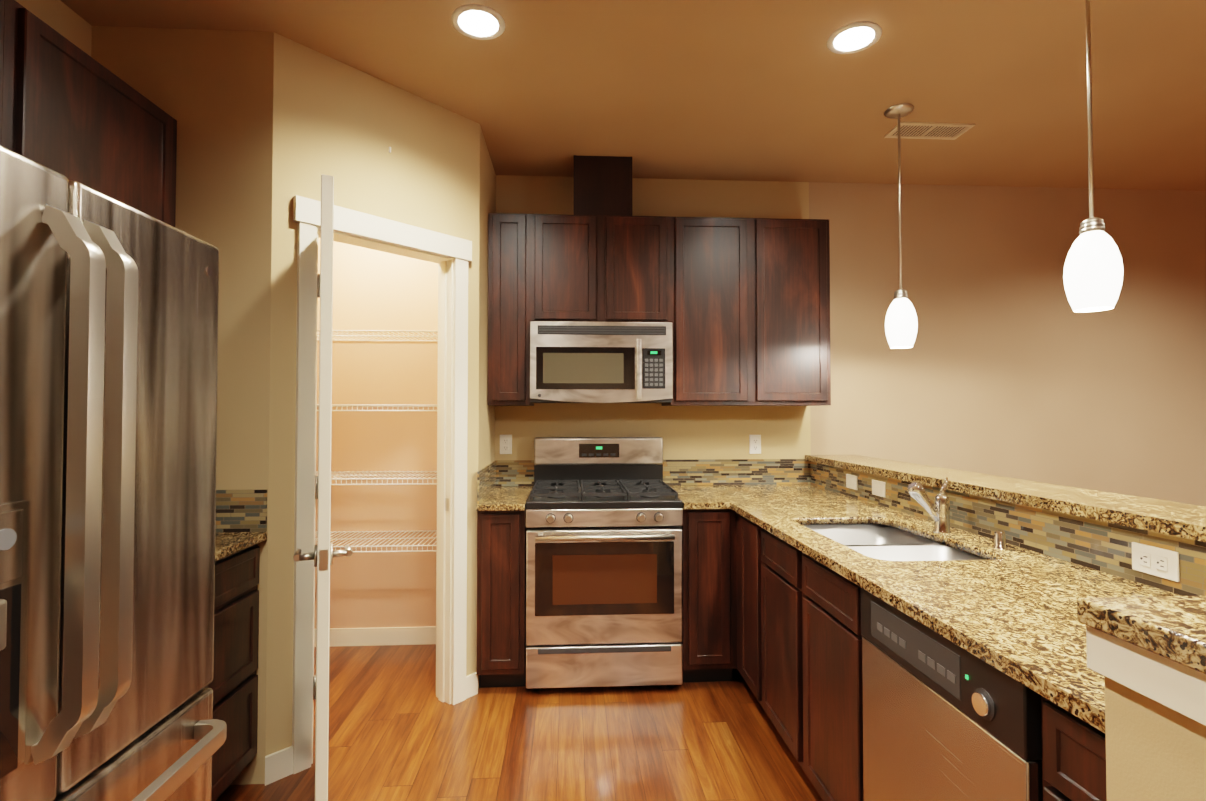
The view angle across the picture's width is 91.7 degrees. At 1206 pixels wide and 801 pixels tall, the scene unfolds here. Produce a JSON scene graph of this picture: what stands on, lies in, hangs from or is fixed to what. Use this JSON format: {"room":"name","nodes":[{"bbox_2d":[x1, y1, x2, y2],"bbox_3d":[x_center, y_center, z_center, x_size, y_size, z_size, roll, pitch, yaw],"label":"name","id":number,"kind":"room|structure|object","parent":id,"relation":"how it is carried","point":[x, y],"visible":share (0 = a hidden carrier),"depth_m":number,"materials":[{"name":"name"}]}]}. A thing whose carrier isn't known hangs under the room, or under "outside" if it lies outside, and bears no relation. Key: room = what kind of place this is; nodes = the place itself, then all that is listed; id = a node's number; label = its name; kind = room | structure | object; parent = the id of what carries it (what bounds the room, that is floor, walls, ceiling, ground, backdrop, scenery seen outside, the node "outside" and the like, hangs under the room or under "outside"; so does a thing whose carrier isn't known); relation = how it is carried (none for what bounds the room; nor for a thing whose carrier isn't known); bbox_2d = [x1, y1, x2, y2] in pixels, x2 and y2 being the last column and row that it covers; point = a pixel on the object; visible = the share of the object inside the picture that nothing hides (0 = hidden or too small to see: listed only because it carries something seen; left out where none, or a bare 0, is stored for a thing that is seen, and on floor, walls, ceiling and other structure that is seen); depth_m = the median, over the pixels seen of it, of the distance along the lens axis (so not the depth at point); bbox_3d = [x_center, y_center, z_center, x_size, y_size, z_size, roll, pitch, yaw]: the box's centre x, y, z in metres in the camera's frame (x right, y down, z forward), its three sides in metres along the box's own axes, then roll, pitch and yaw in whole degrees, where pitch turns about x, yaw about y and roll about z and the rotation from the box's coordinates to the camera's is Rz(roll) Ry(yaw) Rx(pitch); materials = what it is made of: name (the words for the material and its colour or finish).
{"room":"kitchen","nodes":[
{"label":"kitchen","id":0,"kind":"room"},
{"bbox_2d":[15,0,91,55],"bbox_3d":[-1.828,-0.038,-0.091,0.120,2.790,7.040,0,-1,-3],"label":"wall","id":1,"kind":"structure","parent":0,"point":[66,21],"depth_m":2.05,"materials":[{"name":"beige paint"}]},
{"bbox_2d":[0,0,11,150],"bbox_3d":[-1.675,-0.737,1.252,0.328,0.643,0.492,0,-1,-3],"label":"upper cabinet","id":2,"kind":"object","parent":1,"relation":"attached to","point":[5,5],"depth_m":1.52,"materials":[{"name":"brown wood"}]},
{"bbox_2d":[12,0,176,226],"bbox_3d":[-1.707,-0.525,1.826,0.328,1.044,0.663,0,-1,-3],"label":"upper cabinet","id":3,"kind":"object","parent":1,"relation":"attached to","point":[69,110],"depth_m":1.75,"materials":[{"name":"brown wood"}]},
{"bbox_2d":[91,26,495,784],"bbox_3d":[-1.269,0.023,2.819,1.320,2.790,1.290,0,-1,-3],"label":"wall","id":4,"kind":"structure","parent":0,"point":[271,126],"depth_m":2.20,"materials":[{"name":"beige paint"}]},
{"bbox_2d":[293,174,352,800],"bbox_3d":[-0.944,0.361,2.007,0.318,2.056,0.582,0,-1,-3],"label":"pantry door","id":5,"kind":"structure","parent":4,"relation":"in","point":[323,555],"depth_m":1.73,"materials":[{"name":"beige wood"}]},
{"bbox_2d":[265,672,477,785],"bbox_3d":[-0.921,1.361,2.490,0.013,0.100,0.946,-1,-2,42],"label":"baseboard","id":6,"kind":"structure","parent":4,"relation":"attached to","point":[278,765],"depth_m":2.18,"materials":[{"name":"beige wood"}]},
{"bbox_2d":[292,195,471,773],"bbox_3d":[-0.958,0.319,2.558,0.154,2.187,0.804,-1,-2,42],"label":"door frame","id":7,"kind":"structure","parent":4,"relation":"attached to","point":[307,215],"depth_m":2.63,"materials":[{"name":"beige wood"}]},
{"bbox_2d":[445,498,448,510],"bbox_3d":[-0.736,0.491,2.765,0.028,0.060,0.002,-1,-2,42],"label":"strike plate","id":8,"kind":"object","parent":4,"relation":"attached to","point":[446,504],"visible":1,"depth_m":2.77,"materials":[{"name":"silver metal"}]},
{"bbox_2d":[217,644,822,800],"bbox_3d":[1.444,1.391,0.121,11.000,0.060,7.160,0,-1,-3],"label":"floor","id":9,"kind":"structure","parent":0,"point":[399,730],"depth_m":2.41,"materials":[{"name":"brown wood"}]},
{"bbox_2d":[0,145,226,800],"bbox_3d":[-1.313,0.492,0.964,0.967,1.774,0.848,0,-1,-3],"label":"fridge","id":10,"kind":"object","parent":9,"relation":"on","point":[109,307],"visible":1,"depth_m":1.01,"materials":[{"name":"silver metal"}]},
{"bbox_2d":[205,544,259,800],"bbox_3d":[-1.550,0.951,1.761,0.638,0.889,0.748,0,-1,-3],"label":"base cabinet","id":11,"kind":"object","parent":9,"relation":"on","point":[233,684],"visible":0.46,"depth_m":1.99,"materials":[{"name":"brown wood"}]},
{"bbox_2d":[215,489,266,560],"bbox_3d":[-1.543,0.414,1.772,0.653,0.185,0.748,0,-1,-3],"label":"countertop","id":12,"kind":"structure","parent":11,"relation":"on","point":[241,515],"depth_m":2.15,"materials":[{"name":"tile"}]},
{"bbox_2d":[477,508,525,687],"bbox_3d":[-0.511,0.980,3.145,0.228,0.888,0.678,0,-1,-3],"label":"base cabinet","id":13,"kind":"object","parent":9,"relation":"on","point":[501,535],"depth_m":2.82,"materials":[{"name":"brown wood"}]},
{"bbox_2d":[476,460,533,510],"bbox_3d":[-0.508,0.442,3.128,0.230,0.185,0.660,0,-1,-3],"label":"countertop","id":14,"kind":"structure","parent":13,"relation":"on","point":[502,485],"depth_m":3.26,"materials":[{"name":"stone"}]},
{"bbox_2d":[526,437,682,690],"bbox_3d":[-0.007,0.817,3.124,0.762,1.214,0.718,0,-1,-3],"label":"range","id":15,"kind":"object","parent":9,"relation":"on","point":[604,525],"visible":1,"depth_m":2.83,"materials":[{"name":"silver metal"}]},
{"bbox_2d":[682,508,736,681],"bbox_3d":[0.509,0.981,3.202,0.266,0.888,0.678,0,-1,-3],"label":"base cabinet","id":16,"kind":"object","parent":9,"relation":"on","point":[709,601],"depth_m":2.87,"materials":[{"name":"brown wood"}]},
{"bbox_2d":[736,512,862,739],"bbox_3d":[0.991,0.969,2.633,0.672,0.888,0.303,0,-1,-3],"label":"base cabinet","id":17,"kind":"object","parent":9,"relation":"on","point":[799,651],"depth_m":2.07,"materials":[{"name":"brown wood"}]},
{"bbox_2d":[861,588,1042,800],"bbox_3d":[1.018,0.944,1.324,0.618,0.886,0.584,0,-1,-3],"label":"dishwasher","id":18,"kind":"object","parent":9,"relation":"on","point":[944,719],"visible":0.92,"depth_m":1.27,"materials":[{"name":"silver metal"}]},
{"bbox_2d":[1041,696,1106,800],"bbox_3d":[1.086,0.934,0.922,0.672,0.888,0.216,0,-1,-3],"label":"base cabinet","id":19,"kind":"object","parent":9,"relation":"on","point":[1073,750],"depth_m":0.94,"materials":[{"name":"brown wood"}]},
{"bbox_2d":[691,455,1205,733],"bbox_3d":[1.138,0.407,2.052,0.998,0.210,3.068,0,-1,-3],"label":"countertop","id":20,"kind":"structure","parent":19,"relation":"on","point":[1043,591],"depth_m":1.67,"materials":[{"name":"stone"}]},
{"bbox_2d":[803,524,985,560],"bbox_3d":[0.999,0.609,2.099,0.468,0.188,0.773,0,-1,-3],"label":"sink","id":21,"kind":"object","parent":20,"relation":"in","point":[883,542],"visible":0.06,"depth_m":2.23,"materials":[{"name":"silver metal"}]},
{"bbox_2d":[907,477,951,533],"bbox_3d":[1.195,0.382,2.138,0.160,0.200,0.063,0,-1,-3],"label":"faucet","id":22,"kind":"object","parent":20,"relation":"on","point":[938,512],"visible":1,"depth_m":2.12,"materials":[{"name":"silver metal"}]},
{"bbox_2d":[992,531,1006,549],"bbox_3d":[1.277,0.448,1.885,0.040,0.058,0.039,0,-1,-3],"label":"soap dispenser","id":23,"kind":"object","parent":20,"relation":"on","point":[999,540],"visible":1,"depth_m":1.87,"materials":[{"name":"silver metal"}]},
{"bbox_2d":[60,0,1205,190],"bbox_3d":[1.444,-1.458,0.181,11.000,0.060,7.160,0,-1,-3],"label":"ceiling","id":24,"kind":"structure","parent":0,"point":[758,90],"depth_m":2.52,"materials":[{"name":"paint"}]},
{"bbox_2d":[451,4,504,39],"bbox_3d":[-0.456,-1.382,2.147,0.194,0.008,0.194,0,-1,-3],"label":"recessed light","id":25,"kind":"object","parent":24,"relation":"in","point":[477,22],"visible":1,"depth_m":2.14,"materials":[{"name":"white plastic"}]},
{"bbox_2d":[827,21,881,53],"bbox_3d":[0.958,-1.380,2.236,0.194,0.008,0.194,0,-1,-3],"label":"recessed light","id":26,"kind":"object","parent":24,"relation":"in","point":[855,37],"visible":1,"depth_m":2.23,"materials":[{"name":"white plastic"}]},
{"bbox_2d":[884,104,917,347],"bbox_3d":[1.400,-0.810,2.760,0.138,1.122,0.138,0,-1,-3],"label":"pendant light","id":27,"kind":"object","parent":24,"relation":"hanging from","point":[901,324],"visible":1,"depth_m":2.72,"materials":[{"name":"white glass"}]},
{"bbox_2d":[884,122,974,139],"bbox_3d":[1.649,-1.365,2.968,0.380,0.008,0.155,0,-1,-3],"label":"ceiling vent","id":28,"kind":"object","parent":24,"relation":"in","point":[929,130],"visible":0.98,"depth_m":2.96,"materials":[{"name":"beige metal"}]},
{"bbox_2d":[1063,0,1123,311],"bbox_3d":[1.456,-0.831,1.751,0.138,1.122,0.138,0,-1,-3],"label":"pendant light","id":29,"kind":"object","parent":24,"relation":"hanging from","point":[1093,274],"visible":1,"depth_m":1.71,"materials":[{"name":"white glass"}]},
{"bbox_2d":[314,175,1205,628],"bbox_3d":[1.248,0.040,3.665,11.000,2.790,0.120,0,-1,-3],"label":"wall","id":30,"kind":"structure","parent":0,"point":[1010,363],"depth_m":3.65,"materials":[{"name":"beige paint"}]},
{"bbox_2d":[314,626,435,646],"bbox_3d":[-1.359,1.380,3.424,1.210,0.100,0.013,0,-1,-3],"label":"baseboard","id":31,"kind":"structure","parent":30,"relation":"attached to","point":[377,636],"depth_m":3.41,"materials":[{"name":"beige wood"}]},
{"bbox_2d":[315,530,436,552],"bbox_3d":[-1.348,0.857,3.240,1.205,0.194,0.401,0,-1,-3],"label":"shelf","id":32,"kind":"object","parent":30,"relation":"attached to","point":[376,546],"visible":0.35,"depth_m":3.20,"materials":[{"name":"white metal"}]},
{"bbox_2d":[316,471,436,484],"bbox_3d":[-1.348,0.507,3.247,1.205,0.194,0.401,0,-1,-3],"label":"shelf","id":33,"kind":"object","parent":30,"relation":"attached to","point":[374,478],"visible":0.38,"depth_m":3.14,"materials":[{"name":"white metal"}]},
{"bbox_2d":[317,405,436,410],"bbox_3d":[-1.348,0.122,3.255,1.205,0.194,0.401,0,-1,-3],"label":"shelf","id":34,"kind":"object","parent":30,"relation":"attached to","point":[382,406],"visible":0.42,"depth_m":3.07,"materials":[{"name":"white metal"}]},
{"bbox_2d":[317,330,437,340],"bbox_3d":[-1.348,-0.268,3.263,1.205,0.194,0.401,0,-1,-3],"label":"shelf","id":35,"kind":"object","parent":30,"relation":"attached to","point":[371,336],"visible":0.42,"depth_m":3.14,"materials":[{"name":"white metal"}]},
{"bbox_2d":[500,435,511,453],"bbox_3d":[-0.579,0.262,3.493,0.072,0.116,0.009,0,-1,-3],"label":"electrical outlet","id":36,"kind":"object","parent":30,"relation":"attached to","point":[505,444],"visible":1,"depth_m":3.49,"materials":[{"name":"white plastic"}]},
{"bbox_2d":[488,213,533,405],"bbox_3d":[-0.518,-0.493,3.336,0.228,1.043,0.358,0,-1,-3],"label":"upper cabinet","id":37,"kind":"object","parent":30,"relation":"attached to","point":[509,235],"depth_m":3.16,"materials":[{"name":"brown wood"}]},
{"bbox_2d":[532,211,603,321],"bbox_3d":[-0.212,-0.717,3.358,0.385,0.594,0.358,0,-1,-3],"label":"upper cabinet","id":38,"kind":"object","parent":30,"relation":"attached to","point":[568,250],"depth_m":3.19,"materials":[{"name":"brown wood"}]},
{"bbox_2d":[530,321,672,402],"bbox_3d":[-0.017,-0.201,3.313,0.762,0.433,0.446,0,-1,-3],"label":"microwave","id":39,"kind":"object","parent":38,"relation":"attached to","point":[600,362],"visible":1,"depth_m":3.12,"materials":[{"name":"silver metal"}]},
{"bbox_2d":[574,155,631,210],"bbox_3d":[-0.008,-1.186,3.407,0.328,0.345,0.302,0,-1,-3],"label":"cover","id":40,"kind":"object","parent":30,"relation":"attached to","point":[601,183],"depth_m":3.26,"materials":[{"name":"brown wood"}]},
{"bbox_2d":[604,211,675,326],"bbox_3d":[0.173,-0.717,3.379,0.385,0.594,0.358,0,-1,-3],"label":"upper cabinet","id":41,"kind":"object","parent":30,"relation":"attached to","point":[640,251],"depth_m":3.21,"materials":[{"name":"brown wood"}]},
{"bbox_2d":[662,217,755,405],"bbox_3d":[0.589,-0.492,3.398,0.449,1.043,0.358,0,-1,-3],"label":"upper cabinet","id":42,"kind":"object","parent":30,"relation":"attached to","point":[742,305],"depth_m":3.23,"materials":[{"name":"brown wood"}]},
{"bbox_2d":[749,435,760,453],"bbox_3d":[0.929,0.268,3.576,0.072,0.116,0.009,0,-1,-3],"label":"electrical outlet","id":43,"kind":"object","parent":30,"relation":"attached to","point":[754,444],"visible":1,"depth_m":3.57,"materials":[{"name":"white plastic"}]},
{"bbox_2d":[756,218,830,405],"bbox_3d":[1.037,-0.491,3.423,0.449,1.043,0.358,0,-1,-3],"label":"upper cabinet","id":44,"kind":"object","parent":30,"relation":"attached to","point":[793,360],"depth_m":3.25,"materials":[{"name":"brown wood"}]},
{"bbox_2d":[1104,676,1205,800],"bbox_3d":[1.054,0.841,0.672,0.720,1.063,0.280,0,-1,-3],"label":"wall","id":45,"kind":"structure","parent":0,"point":[1155,750],"depth_m":0.74,"materials":[{"name":"beige paint"}]},
{"bbox_2d":[846,474,857,489],"bbox_3d":[1.291,0.422,3.043,0.010,0.072,0.116,0,-1,-3],"label":"outlet","id":46,"kind":"object","parent":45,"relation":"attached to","point":[851,481],"visible":1,"depth_m":3.03,"materials":[{"name":"white plastic"}]},
{"bbox_2d":[872,479,885,497],"bbox_3d":[1.306,0.417,2.779,0.010,0.072,0.116,0,-1,-3],"label":"outlet","id":47,"kind":"object","parent":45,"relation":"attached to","point":[878,488],"visible":1,"depth_m":2.77,"materials":[{"name":"white plastic"}]},
{"bbox_2d":[1051,579,1205,673],"bbox_3d":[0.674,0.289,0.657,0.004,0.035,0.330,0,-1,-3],"label":"countertop","id":48,"kind":"structure","parent":45,"relation":"on","point":[1179,637],"depth_m":0.77,"materials":[{"name":"stone"}]},
{"bbox_2d":[1086,625,1205,725],"bbox_3d":[0.687,0.339,0.678,0.012,0.058,0.276,0,-1,-3],"label":"trim","id":49,"kind":"structure","parent":45,"relation":"attached to","point":[1177,687],"depth_m":0.71,"materials":[{"name":"beige wood"}]},
{"bbox_2d":[1132,542,1179,581],"bbox_3d":[1.379,0.402,1.466,0.009,0.072,0.116,0,-1,-3],"label":"outlet","id":50,"kind":"object","parent":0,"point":[1157,561],"visible":1,"depth_m":1.46,"materials":[{"name":"white plastic"}]}
]}

